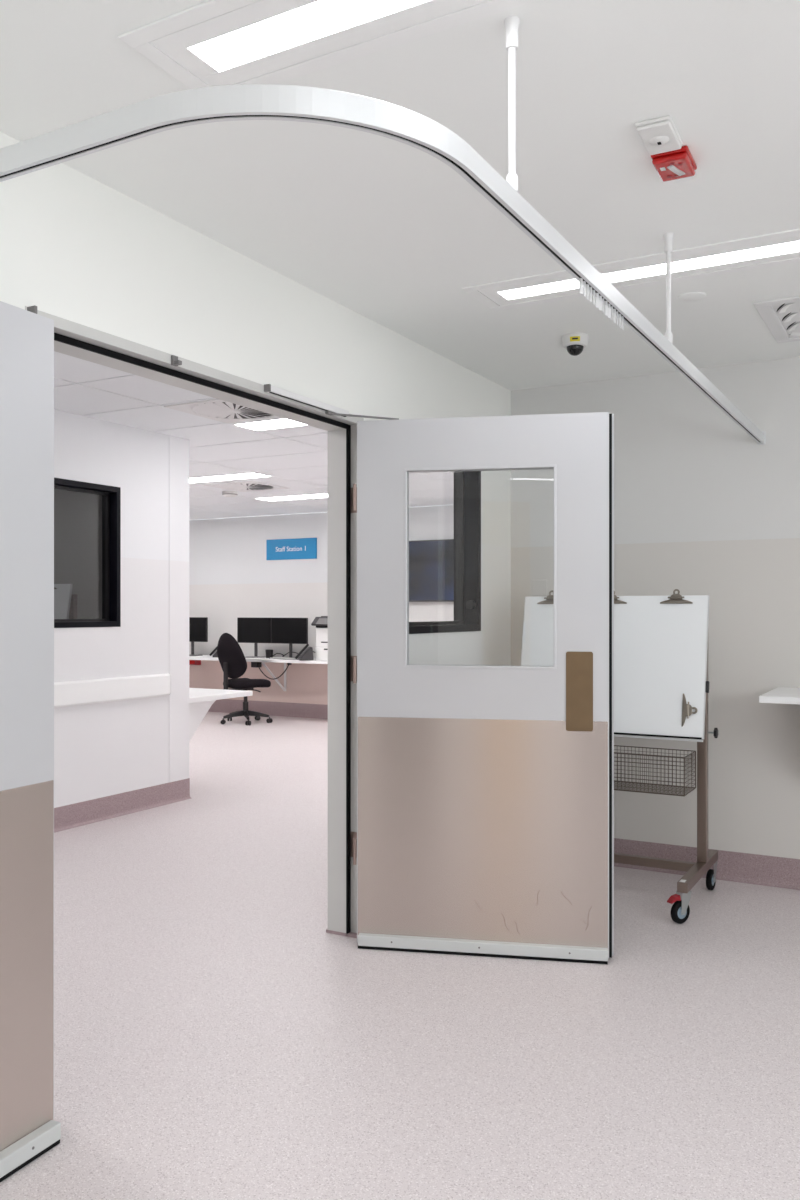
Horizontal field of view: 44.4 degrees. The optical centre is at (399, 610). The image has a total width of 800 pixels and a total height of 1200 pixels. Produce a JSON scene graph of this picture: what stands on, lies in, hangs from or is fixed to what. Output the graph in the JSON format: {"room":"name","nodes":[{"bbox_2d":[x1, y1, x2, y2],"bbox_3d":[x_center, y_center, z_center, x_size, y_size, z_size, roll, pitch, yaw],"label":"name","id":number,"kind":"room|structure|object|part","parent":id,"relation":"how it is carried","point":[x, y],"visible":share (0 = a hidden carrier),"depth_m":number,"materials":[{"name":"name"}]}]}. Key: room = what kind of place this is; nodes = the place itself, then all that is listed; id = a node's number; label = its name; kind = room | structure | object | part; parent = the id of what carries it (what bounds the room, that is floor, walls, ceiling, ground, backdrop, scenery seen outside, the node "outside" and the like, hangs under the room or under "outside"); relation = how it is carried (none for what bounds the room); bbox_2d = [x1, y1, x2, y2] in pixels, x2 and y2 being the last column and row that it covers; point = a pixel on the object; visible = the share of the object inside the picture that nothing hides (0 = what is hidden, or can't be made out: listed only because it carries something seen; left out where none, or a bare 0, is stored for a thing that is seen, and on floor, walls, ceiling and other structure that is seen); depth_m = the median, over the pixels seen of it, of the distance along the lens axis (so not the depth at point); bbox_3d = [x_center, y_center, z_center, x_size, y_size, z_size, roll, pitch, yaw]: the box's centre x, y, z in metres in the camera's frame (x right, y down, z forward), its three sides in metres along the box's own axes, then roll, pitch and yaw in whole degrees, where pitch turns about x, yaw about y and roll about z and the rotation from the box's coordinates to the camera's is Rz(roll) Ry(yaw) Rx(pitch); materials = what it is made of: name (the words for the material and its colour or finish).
{"room":"hospital room","nodes":[
{"label":"hospital room","id":0,"kind":"room"},
{"bbox_2d":[54,489,101,618],"bbox_3d":[-2.863,0.056,7.371,2.874,2.454,0.004,0,0,29],"label":"wall","id":1,"kind":"structure","parent":0,"point":[77,515],"depth_m":7.06,"materials":[{"name":"grey paint"}]},
{"bbox_2d":[54,409,168,807],"bbox_3d":[-3.043,0.056,3.960,0.120,2.454,6.375,0,0,29],"label":"wall","id":2,"kind":"structure","parent":0,"point":[103,749],"depth_m":6.18,"materials":[{"name":"paint"}]},
{"bbox_2d":[54,478,120,627],"bbox_3d":[-2.045,-0.337,5.754,0.126,0.874,0.981,0,0,29],"label":"window","id":3,"kind":"structure","parent":2,"relation":"in","point":[111,495],"depth_m":6.14,"materials":[{"name":"black"}]},
{"bbox_2d":[54,673,170,707],"bbox_3d":[-2.976,0.487,3.914,0.042,0.146,5.960,0,0,29],"label":"rail","id":4,"kind":"object","parent":2,"relation":"attached to","point":[69,693],"visible":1,"depth_m":6.03,"materials":[{"name":"white plastic"}]},
{"bbox_2d":[54,778,190,832],"bbox_3d":[-2.980,1.215,3.927,0.022,0.137,6.378,0,0,29],"label":"baseboard","id":5,"kind":"structure","parent":2,"relation":"attached to","point":[70,816],"depth_m":6.14,"materials":[{"name":"plastic"}]},
{"bbox_2d":[169,435,188,782],"bbox_3d":[-1.492,-0.012,6.630,0.003,2.318,0.200,0,0,29],"label":"guard","id":6,"kind":"object","parent":2,"relation":"attached to","point":[178,447],"visible":1,"depth_m":6.61,"materials":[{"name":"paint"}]},
{"bbox_2d":[54,351,453,519],"bbox_3d":[-3.681,-1.179,6.931,8.859,0.015,10.942,0,0,29],"label":"ceiling","id":7,"kind":"structure","parent":0,"point":[296,458],"depth_m":6.91,"materials":[{"name":"white tile"}]},
{"bbox_2d":[164,399,279,423],"bbox_3d":[-0.963,-1.164,5.719,0.570,0.014,0.570,0,0,29],"label":"ceiling vent","id":8,"kind":"object","parent":7,"relation":"in","point":[219,410],"visible":0.76,"depth_m":5.72,"materials":[{"name":"white metal"}]},
{"bbox_3d":[-0.963,-1.165,5.719,0.490,0.012,0.490,0,0,29],"label":"blade","id":9,"kind":"part","parent":8,"relation":"part of","materials":[{"name":"white metal"}]},
{"bbox_2d":[222,491,237,496],"bbox_3d":[-1.671,-1.146,9.639,0.151,0.050,0.151,0,0,29],"label":"smoke detector","id":10,"kind":"object","parent":7,"relation":"attached to","point":[224,493],"visible":1,"depth_m":9.59,"materials":[{"name":"white plastic"}]},
{"bbox_2d":[189,472,272,482],"bbox_3d":[-1.697,-1.169,8.705,1.204,0.004,0.264,0,0,29],"label":"recessed light","id":11,"kind":"object","parent":7,"relation":"in","point":[253,474],"visible":0.59,"depth_m":8.59,"materials":[{"name":"white plastic"}]},
{"bbox_2d":[204,481,288,491],"bbox_3d":[-1.437,-1.164,9.236,0.570,0.014,0.570,0,0,29],"label":"ceiling vent","id":12,"kind":"object","parent":7,"relation":"in","point":[247,486],"visible":1,"depth_m":9.20,"materials":[{"name":"white metal"}]},
{"bbox_3d":[-1.437,-1.165,9.236,0.490,0.012,0.490,0,0,29],"label":"blade","id":13,"kind":"part","parent":12,"relation":"part of","materials":[{"name":"white"}]},
{"bbox_2d":[232,418,306,430],"bbox_3d":[-0.793,-1.169,6.149,0.454,0.004,0.259,0,0,29],"label":"recessed light","id":14,"kind":"object","parent":7,"relation":"in","point":[278,423],"visible":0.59,"depth_m":6.15,"materials":[{"name":"white plastic"}]},
{"bbox_2d":[254,493,327,500],"bbox_3d":[-0.924,-1.169,10.037,1.204,0.004,0.284,0,0,29],"label":"recessed light","id":15,"kind":"object","parent":7,"relation":"in","point":[323,495],"visible":0.59,"depth_m":10.11,"materials":[{"name":"white plastic"}]},
{"bbox_2d":[0,131,510,664],"bbox_3d":[-1.342,0.056,1.871,0.130,2.454,7.971,0,0,29],"label":"wall","id":16,"kind":"structure","parent":0,"point":[74,247],"depth_m":3.17,"materials":[{"name":"paint"}]},
{"bbox_2d":[25,305,363,937],"bbox_3d":[-0.591,0.259,3.204,0.170,2.048,1.640,0,0,29],"label":"door frame","id":17,"kind":"structure","parent":16,"relation":"attached to","point":[71,338],"depth_m":3.87,"materials":[{"name":"grey paint"}]},
{"bbox_2d":[0,301,60,1181],"bbox_3d":[-0.993,0.288,2.082,0.082,1.989,0.678,0,0,26],"label":"door","id":18,"kind":"structure","parent":17,"relation":"attached to","point":[28,1127],"depth_m":2.30,"materials":[{"name":"white paint"}]},
{"bbox_3d":[-0.983,0.831,2.087,0.003,0.840,0.653,0,0,26],"label":"kick plate","id":19,"kind":"part","parent":18,"relation":"part of","materials":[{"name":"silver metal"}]},
{"bbox_3d":[-0.965,1.277,2.076,0.018,0.011,0.644,0,0,26],"label":"seal blade","id":20,"kind":"part","parent":18,"relation":"part of","materials":[{"name":"black rubber"}]},
{"bbox_3d":[-0.922,-0.751,2.460,0.028,0.024,0.008,0,0,29],"label":"frame","id":21,"kind":"part","parent":17,"relation":"part of","materials":[{"name":"grey plastic"}]},
{"bbox_2d":[264,384,398,419],"bbox_3d":[-0.277,-0.748,3.591,0.148,0.035,0.646,0,0,43],"label":"track","id":22,"kind":"object","parent":16,"relation":"attached to","point":[329,409],"visible":1,"depth_m":3.54,"materials":[{"name":"satin aluminium"},{"name":"brushed steel"}]},
{"bbox_3d":[-0.134,-0.735,3.715,0.282,0.008,0.014,0,0,-26],"label":"arm","id":23,"kind":"part","parent":22,"relation":"part of","materials":[{"name":"grey plastic"}]},
{"bbox_2d":[409,471,480,633],"bbox_3d":[0.141,-0.337,4.538,0.136,0.874,0.835,0,0,29],"label":"window","id":24,"kind":"structure","parent":16,"relation":"in","point":[467,484],"depth_m":4.87,"materials":[{"name":"black"}]},
{"bbox_2d":[353,412,613,963],"bbox_3d":[0.302,0.278,3.677,0.979,2.009,0.083,0,0,10],"label":"door","id":25,"kind":"structure","parent":16,"relation":"in","point":[485,793],"depth_m":3.66,"materials":[{"name":"white paint"}]},
{"bbox_3d":[0.299,0.828,3.670,0.938,0.846,0.002,0,0,10],"label":"kick plate","id":26,"kind":"part","parent":25,"relation":"part of","materials":[{"name":"silver metal"}]},
{"bbox_3d":[0.298,1.277,3.650,0.929,0.011,0.018,0,0,10],"label":"seal blade","id":27,"kind":"part","parent":25,"relation":"part of","materials":[{"name":"silver metal"}]},
{"bbox_3d":[0.659,0.296,3.602,0.098,0.292,0.003,0,0,10],"label":"push plate","id":28,"kind":"part","parent":25,"relation":"part of","materials":[{"name":"gold metal"}]},
{"bbox_2d":[189,505,453,657],"bbox_3d":[-1.001,0.056,11.764,8.870,2.454,0.100,0,0,29],"label":"wall","id":29,"kind":"structure","parent":0,"point":[231,577],"depth_m":12.07,"materials":[{"name":"paint"}]},
{"bbox_2d":[189,660,327,704],"bbox_3d":[-1.026,0.849,11.719,8.670,0.532,0.003,0,0,29],"label":"wall panel","id":30,"kind":"object","parent":29,"relation":"attached to","point":[305,683],"visible":0.21,"depth_m":11.96,"materials":[{"name":"beige plastic"}]},
{"bbox_2d":[189,654,327,690],"bbox_3d":[-2.293,0.769,12.084,5.500,0.416,0.592,0,0,29],"label":"desk","id":31,"kind":"object","parent":29,"relation":"attached to","point":[203,657],"visible":0.18,"depth_m":11.52,"materials":[{"name":"white laminate"}]},
{"bbox_2d":[189,660,200,664],"bbox_3d":[-2.538,0.632,12.076,0.180,0.070,0.064,0,0,29],"label":"box","id":32,"kind":"object","parent":31,"relation":"attached to","point":[191,662],"visible":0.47,"depth_m":12.04,"materials":[{"name":"red plastic"}]},
{"bbox_2d":[189,617,207,655],"bbox_3d":[-2.605,0.321,12.244,0.505,0.480,0.170,0,0,29],"label":"monitor","id":33,"kind":"object","parent":31,"relation":"on","point":[198,626],"visible":0.73,"depth_m":12.18,"materials":[{"name":"black plastic"}]},
{"bbox_3d":[-2.605,0.234,12.244,0.505,0.305,0.030,0,0,29],"label":"casing","id":34,"kind":"part","parent":33,"relation":"part of","materials":[{"name":"black plastic"}]},
{"bbox_2d":[209,647,217,656],"bbox_3d":[-2.215,0.469,11.917,0.197,0.184,0.234,0,0,-11],"label":"desk phone","id":35,"kind":"object","parent":31,"relation":"on","point":[214,652],"visible":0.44,"depth_m":11.91,"materials":[{"name":"grey plastic"}]},
{"bbox_2d":[237,617,270,657],"bbox_3d":[-1.743,0.321,11.766,0.505,0.480,0.170,0,0,29],"label":"monitor","id":36,"kind":"object","parent":31,"relation":"on","point":[249,630],"visible":0.85,"depth_m":11.76,"materials":[{"name":"black plastic"}]},
{"bbox_3d":[-1.743,0.234,11.766,0.505,0.305,0.030,0,0,29],"label":"casing","id":37,"kind":"part","parent":36,"relation":"part of","materials":[{"name":"black plastic"}]},
{"bbox_2d":[265,650,272,657],"bbox_3d":[-1.546,0.511,11.606,0.092,0.100,0.092,0,0,29],"label":"pen cup","id":38,"kind":"object","parent":31,"relation":"on","point":[269,653],"visible":0.84,"depth_m":11.57,"materials":[{"name":"black plastic"}]},
{"bbox_2d":[251,662,291,679],"bbox_3d":[-1.504,0.701,11.528,0.560,0.210,0.080,0,0,29],"label":"cable","id":39,"kind":"object","parent":31,"relation":"attached to","point":[253,664],"visible":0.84,"depth_m":11.59,"materials":[{"name":"black plastic"}]},
{"bbox_2d":[269,657,297,659],"bbox_3d":[-1.320,0.553,11.343,0.400,0.016,0.120,0,0,29],"label":"keyboard","id":40,"kind":"object","parent":31,"relation":"on","point":[273,657],"visible":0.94,"depth_m":11.28,"materials":[{"name":"grey plastic"}]},
{"bbox_2d":[271,618,307,657],"bbox_3d":[-1.297,0.321,11.519,0.505,0.480,0.170,0,0,29],"label":"monitor","id":41,"kind":"object","parent":31,"relation":"on","point":[290,631],"visible":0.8,"depth_m":11.51,"materials":[{"name":"black plastic"}]},
{"bbox_3d":[-1.297,0.234,11.519,0.505,0.305,0.030,0,0,29],"label":"casing","id":42,"kind":"part","parent":41,"relation":"part of","materials":[{"name":"black plastic"}]},
{"bbox_2d":[295,644,313,660],"bbox_3d":[-1.092,0.469,11.169,0.197,0.184,0.234,0,0,-11],"label":"desk phone","id":43,"kind":"object","parent":31,"relation":"on","point":[307,654],"visible":1,"depth_m":11.07,"materials":[{"name":"grey plastic"}]},
{"bbox_2d":[311,616,327,660],"bbox_3d":[-0.686,0.311,11.183,0.455,0.500,0.505,0,0,29],"label":"printer","id":44,"kind":"object","parent":31,"relation":"on","point":[321,623],"visible":0.23,"depth_m":11.08,"materials":[{"name":"white plastic"}]},
{"bbox_3d":[-0.832,0.119,11.044,0.335,0.099,0.112,0,0,29],"label":"control panel","id":45,"kind":"part","parent":44,"relation":"part of","materials":[{"name":"grey plastic"}]},
{"bbox_2d":[315,647,327,660],"bbox_3d":[-0.664,0.489,11.208,0.440,0.144,0.440,0,0,29],"label":"paper tray","id":46,"kind":"object","parent":44,"relation":"on","point":[321,653],"depth_m":11.08,"materials":[{"name":"white plastic"}]},
{"bbox_2d":[208,699,327,718],"bbox_3d":[-1.031,1.198,11.710,8.870,0.170,0.022,0,0,29],"label":"baseboard","id":47,"kind":"structure","parent":29,"relation":"attached to","point":[302,710],"depth_m":11.98,"materials":[{"name":"plastic"}]},
{"bbox_2d":[266,538,316,559],"bbox_3d":[-1.316,-0.747,11.873,0.738,0.250,0.014,0,0,29],"label":"wall sign","id":48,"kind":"object","parent":29,"relation":"attached to","point":[298,548],"visible":1,"depth_m":11.87,"materials":[{"name":"blue plastic"}]},
{"bbox_2d":[409,539,453,601],"bbox_3d":[0.197,-0.444,11.006,1.240,0.685,0.062,0,0,29],"label":"wall display","id":49,"kind":"object","parent":29,"relation":"attached to","point":[431,562],"visible":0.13,"depth_m":10.88,"materials":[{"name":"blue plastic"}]},
{"bbox_2d":[0,712,799,1199],"bbox_3d":[-2.006,1.333,4.973,13.700,0.100,12.952,0,0,29],"label":"floor","id":50,"kind":"structure","parent":0,"point":[213,1040],"depth_m":2.98,"materials":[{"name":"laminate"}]},
{"bbox_2d":[54,584,76,618],"bbox_3d":[-2.612,0.550,6.755,0.882,1.466,0.679,0,0,25],"label":"trolley","id":51,"kind":"object","parent":50,"relation":"on","point":[65,602],"visible":0.02,"depth_m":6.63,"materials":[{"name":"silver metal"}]},
{"bbox_3d":[-2.228,0.500,6.686,0.042,1.223,0.040,0,0,25],"label":"post","id":52,"kind":"part","parent":51,"relation":"part of","materials":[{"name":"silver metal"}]},
{"bbox_2d":[217,633,272,725],"bbox_3d":[-1.792,0.765,11.248,0.570,1.036,0.593,0,0,41],"label":"office chair","id":53,"kind":"object","parent":50,"relation":"on","point":[232,660],"visible":0.98,"depth_m":11.05,"materials":[{"name":"black fabric"}]},
{"bbox_3d":[-1.916,0.508,11.067,0.466,0.523,0.158,0,0,41],"label":"backrest","id":54,"kind":"part","parent":53,"relation":"part of","materials":[{"name":"black fabric"}]},
{"bbox_3d":[-1.885,1.179,11.156,0.105,0.080,0.249,0,0,41],"label":"arm","id":55,"kind":"part","parent":53,"relation":"part of","materials":[{"name":"black plastic"}]},
{"bbox_3d":[-1.839,0.895,11.156,0.100,0.027,0.375,0,0,41],"label":"seat plate","id":56,"kind":"part","parent":53,"relation":"part of","materials":[{"name":"black plastic"}]},
{"bbox_3d":[-1.730,1.179,11.097,0.051,0.080,0.250,0,0,-15],"label":"arm","id":57,"kind":"part","parent":53,"relation":"part of","materials":[{"name":"black plastic"}]},
{"bbox_3d":[-1.755,0.834,11.252,0.464,0.108,0.483,0,0,42],"label":"seat","id":58,"kind":"part","parent":53,"relation":"part of","materials":[{"name":"black fabric"}]},
{"bbox_3d":[-1.629,1.179,11.229,0.218,0.080,0.182,0,0,41],"label":"arm","id":59,"kind":"part","parent":53,"relation":"part of","materials":[{"name":"black plastic"}]},
{"bbox_2d":[520,595,717,923],"bbox_3d":[0.964,0.608,4.446,0.882,1.351,0.679,0,0,29],"label":"easel","id":60,"kind":"object","parent":50,"relation":"on","point":[661,650],"visible":0.54,"depth_m":4.33,"materials":[{"name":"white metal"}]},
{"bbox_2d":[537,590,553,603],"bbox_3d":[0.714,-0.064,4.619,0.143,0.065,0.020,0,0,29],"label":"clip","id":61,"kind":"object","parent":60,"relation":"attached to","point":[550,598],"visible":0.63,"depth_m":4.62,"materials":[{"name":"silver metal"}]},
{"bbox_2d":[614,591,626,603],"bbox_3d":[0.966,-0.064,4.479,0.143,0.065,0.020,0,0,29],"label":"clip","id":62,"kind":"object","parent":60,"relation":"attached to","point":[616,601],"visible":0.27,"depth_m":4.46,"materials":[{"name":"silver metal"}]},
{"bbox_2d":[614,745,695,795],"bbox_3d":[0.938,0.702,4.420,0.730,0.167,0.225,0,0,29],"label":"basket","id":63,"kind":"object","parent":60,"relation":"on","point":[690,761],"depth_m":4.29,"materials":[{"name":"grey metal"}]},
{"bbox_3d":[0.923,0.556,4.399,0.850,0.010,0.012,0,-10,29],"label":"rail","id":64,"kind":"part","parent":60,"relation":"part of","materials":[{"name":"silver metal"}]},
{"bbox_3d":[1.120,1.178,4.012,0.053,0.029,0.028,0,0,-29],"label":"brake lever","id":65,"kind":"part","parent":60,"relation":"part of","materials":[{"name":"red plastic"}]},
{"bbox_2d":[660,589,692,603],"bbox_3d":[1.221,-0.064,4.337,0.143,0.065,0.020,0,0,29],"label":"clip","id":66,"kind":"object","parent":60,"relation":"attached to","point":[675,598],"visible":1,"depth_m":4.34,"materials":[{"name":"silver metal"}]},
{"bbox_2d":[682,694,696,725],"bbox_3d":[1.247,0.429,4.228,0.067,0.142,0.030,0,0,37],"label":"clip","id":67,"kind":"object","parent":60,"relation":"attached to","point":[686,708],"visible":1,"depth_m":4.23,"materials":[{"name":"silver metal"}]},
{"bbox_3d":[1.306,1.132,4.284,0.042,0.042,0.630,0,0,29],"label":"foot rail","id":68,"kind":"part","parent":60,"relation":"part of","materials":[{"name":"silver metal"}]},
{"bbox_3d":[1.342,0.557,4.350,0.042,1.108,0.040,0,0,29],"label":"post","id":69,"kind":"part","parent":60,"relation":"part of","materials":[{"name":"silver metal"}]},
{"bbox_3d":[1.392,0.538,4.322,0.014,0.046,0.040,0,0,29],"label":"knob","id":70,"kind":"part","parent":60,"relation":"part of","materials":[{"name":"black plastic"}]},
{"bbox_2d":[0,0,799,390],"bbox_3d":[0.698,-1.221,0.671,4.600,0.100,7.851,0,0,29],"label":"ceiling","id":71,"kind":"structure","parent":0,"point":[382,228],"depth_m":2.56,"materials":[{"name":"white paint"}]},
{"bbox_2d":[118,0,536,88],"bbox_3d":[0.108,-1.168,1.788,1.396,0.006,0.299,0,0,29],"label":"recessed light","id":72,"kind":"object","parent":71,"relation":"in","point":[211,42],"visible":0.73,"depth_m":1.98,"materials":[{"name":"white plastic"}]},
{"bbox_2d":[188,0,428,70],"bbox_3d":[0.108,-1.169,1.788,1.200,0.003,0.103,0,0,29],"label":"diffuser","id":73,"kind":"object","parent":72,"relation":"attached to","point":[304,24],"depth_m":1.97,"materials":[{"name":"white plastic"}]},
{"bbox_2d":[504,16,519,191],"bbox_3d":[0.222,-1.001,1.946,0.032,0.340,0.032,0,0,29],"label":"rod","id":74,"kind":"object","parent":71,"relation":"hanging from","point":[511,23],"visible":0.88,"depth_m":1.94,"materials":[{"name":"white metal"}]},
{"bbox_2d":[0,84,765,444],"bbox_3d":[0.621,-0.810,2.912,3.879,0.062,1.108,0,0,-42],"label":"rail","id":75,"kind":"object","parent":74,"relation":"hanging from","point":[235,102],"visible":1,"depth_m":1.66,"materials":[{"name":"white metal"}]},
{"bbox_2d":[579,278,582,294],"bbox_3d":[0.428,-0.767,2.318,0.004,0.037,0.013,0,0,45],"label":"curtain hook","id":76,"kind":"object","parent":75,"relation":"hanging from","point":[581,279],"visible":1,"depth_m":2.31,"materials":[{"name":"white plastic"}]},
{"bbox_2d":[583,281,585,296],"bbox_3d":[0.440,-0.767,2.340,0.004,0.037,0.013,0,0,26],"label":"curtain hook","id":77,"kind":"object","parent":75,"relation":"hanging from","point":[584,282],"visible":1,"depth_m":2.34,"materials":[{"name":"white plastic"}]},
{"bbox_2d":[586,284,588,299],"bbox_3d":[0.452,-0.767,2.361,0.004,0.037,0.013,0,0,37],"label":"curtain hook","id":78,"kind":"object","parent":75,"relation":"hanging from","point":[587,285],"visible":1,"depth_m":2.36,"materials":[{"name":"white plastic"}]},
{"bbox_2d":[590,287,591,302],"bbox_3d":[0.464,-0.767,2.382,0.004,0.037,0.013,0,0,22],"label":"curtain hook","id":79,"kind":"object","parent":75,"relation":"hanging from","point":[590,287],"visible":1,"depth_m":2.38,"materials":[{"name":"white plastic"}]},
{"bbox_2d":[593,290,594,305],"bbox_3d":[0.476,-0.767,2.404,0.004,0.037,0.013,0,0,22],"label":"curtain hook","id":80,"kind":"object","parent":75,"relation":"hanging from","point":[593,290],"visible":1,"depth_m":2.40,"materials":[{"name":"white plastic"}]},
{"bbox_2d":[595,293,598,307],"bbox_3d":[0.488,-0.767,2.425,0.013,0.037,0.004,0,0,-35],"label":"curtain hook","id":81,"kind":"object","parent":75,"relation":"hanging from","point":[597,294],"visible":1,"depth_m":2.42,"materials":[{"name":"white plastic"}]},
{"bbox_2d":[598,295,602,310],"bbox_3d":[0.500,-0.767,2.447,0.013,0.037,0.004,0,0,-32],"label":"curtain hook","id":82,"kind":"object","parent":75,"relation":"hanging from","point":[600,308],"visible":1,"depth_m":2.44,"materials":[{"name":"white plastic"}]},
{"bbox_2d":[604,301,607,315],"bbox_3d":[0.523,-0.767,2.490,0.004,0.037,0.013,0,0,44],"label":"curtain hook","id":83,"kind":"object","parent":75,"relation":"hanging from","point":[606,302],"visible":1,"depth_m":2.49,"materials":[{"name":"white plastic"}]},
{"bbox_2d":[607,304,610,318],"bbox_3d":[0.535,-0.767,2.511,0.013,0.037,0.004,0,0,-45],"label":"curtain hook","id":84,"kind":"object","parent":75,"relation":"hanging from","point":[609,305],"visible":1,"depth_m":2.51,"materials":[{"name":"white plastic"}]},
{"bbox_2d":[611,306,612,320],"bbox_3d":[0.547,-0.767,2.532,0.004,0.037,0.013,0,0,0],"label":"curtain hook","id":85,"kind":"object","parent":75,"relation":"hanging from","point":[611,306],"visible":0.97,"depth_m":2.53,"materials":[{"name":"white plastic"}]},
{"bbox_2d":[613,309,615,323],"bbox_3d":[0.559,-0.767,2.554,0.004,0.037,0.013,0,0,31],"label":"curtain hook","id":86,"kind":"object","parent":75,"relation":"hanging from","point":[614,313],"visible":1,"depth_m":2.55,"materials":[{"name":"white plastic"}]},
{"bbox_2d":[622,316,623,330],"bbox_3d":[0.595,-0.767,2.618,0.004,0.037,0.013,0,0,20],"label":"curtain hook","id":87,"kind":"object","parent":75,"relation":"hanging from","point":[622,316],"visible":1,"depth_m":2.62,"materials":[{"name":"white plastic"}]},
{"bbox_2d":[504,16,519,50],"bbox_3d":[0.222,-1.143,1.946,0.032,0.056,0.032,0,0,29],"label":"socket","id":88,"kind":"object","parent":74,"relation":"attached to","point":[511,23],"depth_m":1.94,"materials":[{"name":"white metal"}]},
{"bbox_2d":[462,270,583,310],"bbox_3d":[0.465,-1.168,3.581,0.395,0.006,0.308,0,0,29],"label":"recessed light","id":89,"kind":"object","parent":71,"relation":"in","point":[556,285],"depth_m":3.58,"materials":[{"name":"white plastic"}]},
{"bbox_2d":[562,333,587,355],"bbox_3d":[0.746,-1.129,4.183,0.112,0.082,0.112,0,0,29],"label":"dome camera","id":90,"kind":"object","parent":71,"relation":"attached to","point":[574,343],"visible":1,"depth_m":4.15,"materials":[{"name":"white plastic"}]},
{"bbox_2d":[592,252,665,290],"bbox_3d":[0.827,-1.168,3.380,0.243,0.006,0.308,0,0,29],"label":"recessed light","id":91,"kind":"object","parent":71,"relation":"in","point":[647,270],"depth_m":3.37,"materials":[{"name":"white plastic"}]},
{"bbox_2d":[498,241,799,298],"bbox_3d":[0.905,-1.169,3.346,1.200,0.003,0.100,0,0,29],"label":"diffuser","id":92,"kind":"object","parent":91,"relation":"attached to","point":[785,248],"depth_m":3.34,"materials":[{"name":"white plastic"}]},
{"bbox_2d":[635,115,682,154],"bbox_3d":[0.635,-1.157,2.402,0.086,0.027,0.156,0,0,27],"label":"smoke detector","id":93,"kind":"object","parent":71,"relation":"attached to","point":[658,135],"visible":1,"depth_m":2.38,"materials":[{"name":"white plastic"}]},
{"bbox_2d":[663,233,673,342],"bbox_3d":[0.836,-1.001,3.053,0.032,0.340,0.032,0,0,29],"label":"rod","id":94,"kind":"object","parent":71,"relation":"hanging from","point":[668,237],"visible":0.89,"depth_m":3.05,"materials":[{"name":"white metal"}]},
{"bbox_2d":[663,233,673,252],"bbox_3d":[0.836,-1.143,3.053,0.032,0.056,0.032,0,0,29],"label":"socket","id":95,"kind":"object","parent":94,"relation":"attached to","point":[668,237],"depth_m":3.04,"materials":[{"name":"white metal"}]},
{"bbox_2d":[651,146,696,181],"bbox_3d":[0.710,-1.154,2.542,0.094,0.034,0.132,0,0,27],"label":"fire alarm","id":96,"kind":"object","parent":71,"relation":"attached to","point":[676,164],"visible":0.98,"depth_m":2.51,"materials":[{"name":"red plastic"}]},
{"bbox_2d":[678,292,706,300],"bbox_3d":[1.087,-1.167,3.651,0.104,0.007,0.104,0,0,29],"label":"cover plate","id":97,"kind":"object","parent":71,"relation":"attached to","point":[689,296],"visible":1,"depth_m":3.63,"materials":[{"name":"white paint"}]},
{"bbox_2d":[671,228,799,281],"bbox_3d":[1.091,-1.168,3.234,0.458,0.006,0.308,0,0,29],"label":"recessed light","id":98,"kind":"object","parent":71,"relation":"in","point":[754,252],"depth_m":3.22,"materials":[{"name":"white plastic"}]},
{"bbox_2d":[753,296,799,342],"bbox_3d":[1.768,-1.166,3.839,0.636,0.010,0.624,0,0,29],"label":"ceiling vent","id":99,"kind":"object","parent":71,"relation":"in","point":[781,316],"visible":1,"depth_m":3.89,"materials":[{"name":"white metal"}]},
{"bbox_2d":[511,357,799,858],"bbox_3d":[2.683,0.056,4.128,4.720,2.454,0.120,0,0,29],"label":"wall","id":100,"kind":"structure","parent":0,"point":[701,507],"depth_m":4.71,"materials":[{"name":"paint"}]},
{"bbox_2d":[614,838,799,889],"bbox_3d":[2.596,1.215,4.095,4.600,0.137,0.022,0,0,29],"label":"baseboard","id":101,"kind":"structure","parent":100,"relation":"attached to","point":[780,872],"depth_m":4.66,"materials":[{"name":"plastic"}]},
{"bbox_2d":[759,687,799,704],"bbox_3d":[2.329,0.580,3.943,1.600,0.449,0.544,0,0,29],"label":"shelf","id":102,"kind":"object","parent":100,"relation":"attached to","point":[780,695],"visible":1,"depth_m":4.09,"materials":[{"name":"white laminate"}]},
{"bbox_3d":[-4.365,0.056,8.272,6.374,2.454,0.115,0,0,29],"label":"wall","id":103,"kind":"structure","parent":0,"visible":0},
{"bbox_2d":[189,688,252,740],"bbox_3d":[-1.947,0.828,7.429,1.500,0.449,0.750,0,0,29],"label":"countertop","id":104,"kind":"structure","parent":103,"relation":"attached to","point":[201,700],"depth_m":7.04,"materials":[{"name":"white laminate"}]}
]}

